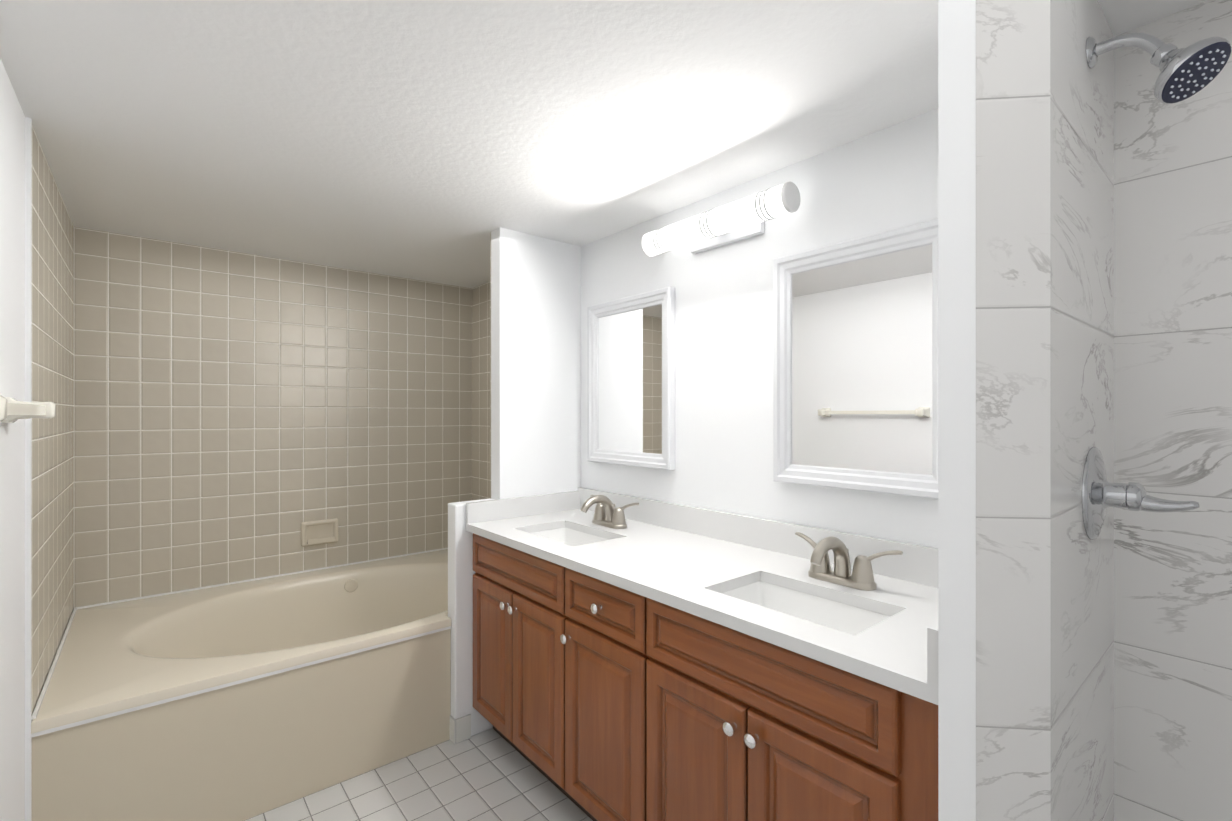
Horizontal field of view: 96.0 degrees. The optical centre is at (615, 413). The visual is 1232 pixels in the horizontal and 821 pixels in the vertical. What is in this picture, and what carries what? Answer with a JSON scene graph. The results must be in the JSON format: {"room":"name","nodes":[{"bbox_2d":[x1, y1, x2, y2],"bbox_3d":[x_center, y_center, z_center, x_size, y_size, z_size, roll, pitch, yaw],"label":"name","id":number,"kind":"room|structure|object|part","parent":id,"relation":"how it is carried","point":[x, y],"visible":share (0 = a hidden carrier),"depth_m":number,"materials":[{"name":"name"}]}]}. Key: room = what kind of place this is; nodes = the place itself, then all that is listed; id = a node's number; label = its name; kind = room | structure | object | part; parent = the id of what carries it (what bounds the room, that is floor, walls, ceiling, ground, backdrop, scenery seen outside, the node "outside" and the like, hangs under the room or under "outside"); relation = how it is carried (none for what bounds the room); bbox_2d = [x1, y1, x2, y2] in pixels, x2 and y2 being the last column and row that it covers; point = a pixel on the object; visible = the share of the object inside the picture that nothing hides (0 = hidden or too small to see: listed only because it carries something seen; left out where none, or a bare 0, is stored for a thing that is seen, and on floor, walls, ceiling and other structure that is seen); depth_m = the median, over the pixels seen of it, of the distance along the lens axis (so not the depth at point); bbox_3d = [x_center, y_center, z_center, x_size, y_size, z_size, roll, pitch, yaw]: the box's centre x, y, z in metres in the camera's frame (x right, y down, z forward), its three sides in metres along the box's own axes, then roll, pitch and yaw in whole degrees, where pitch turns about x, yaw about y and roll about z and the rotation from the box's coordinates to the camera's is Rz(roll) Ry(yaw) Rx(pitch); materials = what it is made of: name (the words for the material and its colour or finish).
{"room":"bathroom","nodes":[
{"label":"bathroom","id":0,"kind":"room"},
{"bbox_2d":[0,58,24,820],"bbox_3d":[-1.002,0.274,0.705,0.100,2.180,4.595,0,0,-40],"label":"wall","id":1,"kind":"structure","parent":0,"point":[12,465],"depth_m":1.39,"materials":[{"name":"ceramic tile"},{"name":"paint"}]},
{"bbox_2d":[0,395,55,422],"bbox_3d":[-1.215,-0.008,1.104,0.084,0.060,0.670,0,0,-40],"label":"towel rail","id":2,"kind":"object","parent":1,"relation":"attached to","point":[12,410],"visible":1,"depth_m":1.29,"materials":[{"name":"white ceramic"}]},
{"bbox_2d":[25,117,31,820],"bbox_3d":[-1.625,0.274,1.534,0.011,2.180,0.014,0,0,-40],"label":"trim","id":3,"kind":"structure","parent":1,"relation":"attached to","point":[28,465],"depth_m":1.53,"materials":[{"name":"white paint"}]},
{"bbox_2d":[32,125,73,713],"bbox_3d":[-1.999,0.074,1.978,0.008,1.780,1.147,0,0,-40],"label":"wall tile","id":4,"kind":"structure","parent":1,"relation":"attached to","point":[53,438],"depth_m":1.86,"materials":[{"name":"beige tile"}]},
{"bbox_2d":[244,728,592,820],"bbox_3d":[-0.245,1.394,1.339,2.075,0.060,4.595,0,0,-40],"label":"floor","id":5,"kind":"structure","parent":0,"point":[491,774],"depth_m":1.99,"materials":[{"name":"tile"}]},
{"bbox_2d":[31,547,450,820],"bbox_3d":[-1.283,1.105,2.570,1.863,0.519,1.155,0,0,-40],"label":"bathtub","id":6,"kind":"object","parent":5,"relation":"on","point":[242,700],"visible":0.88,"depth_m":1.99,"materials":[{"name":"beige ceramic"}]},
{"bbox_2d":[466,527,937,820],"bbox_3d":[0.183,0.927,1.815,0.604,0.875,1.822,0,0,-40],"label":"bathroom vanity","id":7,"kind":"object","parent":5,"relation":"on","point":[639,659],"depth_m":1.43,"materials":[{"name":"brown wood"}]},
{"bbox_2d":[466,507,937,694],"bbox_3d":[0.185,0.474,1.818,0.598,0.030,1.822,0,0,-40],"label":"countertop","id":8,"kind":"structure","parent":7,"relation":"on","point":[688,568],"depth_m":1.51,"materials":[{"name":"white stone"}]},
{"bbox_2d":[530,523,613,542],"bbox_3d":[-0.185,0.555,2.151,0.294,0.154,0.454,0,0,-40],"label":"sink","id":9,"kind":"object","parent":8,"relation":"in","point":[563,532],"depth_m":2.33,"materials":[{"name":"white ceramic"}]},
{"bbox_2d":[578,491,641,530],"bbox_3d":[-0.070,0.394,2.247,0.175,0.130,0.304,0,0,-40],"label":"faucet","id":10,"kind":"object","parent":8,"relation":"on","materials":[{"name":"silver metal"}]},
{"bbox_2d":[718,575,889,630],"bbox_3d":[0.458,0.554,1.385,0.294,0.154,0.454,0,0,-40],"label":"sink","id":11,"kind":"object","parent":8,"relation":"in","point":[848,614],"depth_m":1.50,"materials":[{"name":"white ceramic"}]},
{"bbox_2d":[790,531,905,590],"bbox_3d":[0.573,0.393,1.481,0.175,0.130,0.304,0,0,-40],"label":"faucet","id":12,"kind":"object","parent":8,"relation":"on","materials":[{"name":"silver metal"}]},
{"bbox_2d":[448,227,580,735],"bbox_3d":[-0.444,0.274,2.534,0.645,2.180,0.080,0,0,-40],"label":"wall","id":13,"kind":"structure","parent":0,"point":[535,365],"depth_m":2.51,"materials":[{"name":"white paint"}]},
{"bbox_2d":[450,714,470,744],"bbox_3d":[-0.653,1.314,2.327,0.074,0.100,0.047,0,0,-40],"label":"baseboard","id":14,"kind":"structure","parent":13,"relation":"attached to","point":[460,729],"depth_m":2.31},
{"bbox_2d":[490,232,490,497],"bbox_3d":[-0.397,0.074,2.631,0.432,1.780,0.008,0,0,-40],"label":"wall tile","id":15,"kind":"structure","parent":13,"relation":"attached to","point":[490,364],"depth_m":2.49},
{"bbox_2d":[0,0,1206,287],"bbox_3d":[-0.245,-0.846,1.340,2.075,0.060,4.595,0,0,-40],"label":"ceiling","id":16,"kind":"structure","parent":0,"point":[432,140],"depth_m":1.48,"materials":[{"name":"white paint"}]},
{"bbox_2d":[581,108,937,547],"bbox_3d":[0.511,0.274,1.975,0.100,2.180,4.595,0,0,-40],"label":"wall","id":17,"kind":"structure","parent":0,"point":[884,180],"depth_m":1.95,"materials":[{"name":"white paint"}]},
{"bbox_2d":[472,281,489,499],"bbox_3d":[-0.582,0.075,3.194,0.008,1.780,1.105,0,0,-40],"label":"wall tile","id":18,"kind":"structure","parent":17,"relation":"attached to","point":[480,392],"depth_m":3.51,"materials":[{"name":"beige tile"}]},
{"bbox_2d":[587,287,674,469],"bbox_3d":[0.050,-0.140,2.418,0.034,0.728,0.541,0,0,-40],"label":"mirror","id":19,"kind":"object","parent":17,"relation":"attached to","point":[630,380],"visible":0.98,"depth_m":2.39,"materials":[{"name":"mirror"}]},
{"bbox_3d":[0.056,-0.140,2.423,0.008,0.610,0.423,0,0,-40],"label":"glass","id":20,"kind":"part","parent":19,"relation":"part of","materials":[{"name":"white"}]},
{"bbox_2d":[466,487,937,686],"bbox_3d":[0.185,0.409,1.817,0.598,0.100,1.822,0,0,-40],"label":"backsplash","id":21,"kind":"structure","parent":17,"relation":"attached to","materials":[{"name":"white stone"}]},
{"bbox_2d":[641,182,800,256],"bbox_3d":[0.354,-0.671,1.977,0.135,0.110,0.651,0,0,-40],"label":"sconce","id":22,"kind":"object","parent":17,"relation":"attached to","point":[741,219],"visible":1,"depth_m":1.91,"materials":[{"name":"white glass"}]},
{"bbox_3d":[0.380,-0.671,1.998,0.068,0.110,0.320,0,0,-40],"label":"plate","id":23,"kind":"part","parent":22,"relation":"part of","materials":[{"name":"white metal"}]},
{"bbox_2d":[773,218,937,498],"bbox_3d":[0.704,-0.143,1.638,0.034,0.735,0.541,0,0,-40],"label":"mirror","id":24,"kind":"object","parent":17,"relation":"attached to","point":[855,364],"visible":0.79,"depth_m":1.63,"materials":[{"name":"mirror"}]},
{"bbox_3d":[0.711,-0.143,1.643,0.008,0.617,0.423,0,0,-40],"label":"glass","id":25,"kind":"part","parent":24,"relation":"part of","materials":[{"name":"white"}]},
{"bbox_2d":[938,0,975,820],"bbox_3d":[0.807,0.274,1.069,0.612,2.180,0.121,0,0,-40],"label":"wall","id":26,"kind":"structure","parent":0,"point":[956,410],"depth_m":0.90,"materials":[{"name":"white paint"}]},
{"bbox_2d":[976,0,1113,820],"bbox_3d":[0.823,0.274,1.039,0.600,2.180,0.078,0,0,-40],"label":"wall","id":27,"kind":"structure","parent":26,"relation":"attached to","point":[1044,403],"depth_m":0.88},
{"bbox_2d":[1082,447,1199,539],"bbox_3d":[0.955,0.152,1.005,0.176,0.176,0.141,0,0,-40],"label":"shower valve","id":28,"kind":"object","parent":27,"relation":"attached to","point":[1100,493],"visible":1,"depth_m":1.01,"materials":[{"name":"silver metal"}]},
{"bbox_2d":[1086,33,1230,103],"bbox_3d":[0.930,-0.619,0.960,0.099,0.169,0.180,0,0,-40],"label":"shower head","id":29,"kind":"object","parent":27,"relation":"attached to","point":[1191,70],"visible":1,"depth_m":0.93},
{"bbox_2d":[1114,0,1231,820],"bbox_3d":[1.478,0.274,0.735,0.012,2.180,1.252,0,0,-40],"label":"wall","id":30,"kind":"structure","parent":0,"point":[1173,442],"depth_m":1.13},
{"bbox_3d":[-1.690,0.275,3.062,1.875,2.180,0.100,0,0,-40],"label":"wall","id":31,"kind":"structure","parent":0,"visible":0},
{"bbox_2d":[74,227,471,607],"bbox_3d":[-1.655,0.074,3.020,1.875,1.780,0.008,0,0,-40],"label":"wall tile","id":32,"kind":"structure","parent":31,"relation":"attached to","point":[239,416],"depth_m":2.84,"materials":[{"name":"beige tile"}]},
{"bbox_2d":[301,518,337,546],"bbox_3d":[-1.612,0.649,3.027,0.184,0.132,0.036,0,0,-40],"label":"soap dish","id":33,"kind":"object","parent":32,"relation":"attached to","point":[319,532],"visible":1,"depth_m":3.03,"materials":[{"name":"beige ceramic"}]}
]}

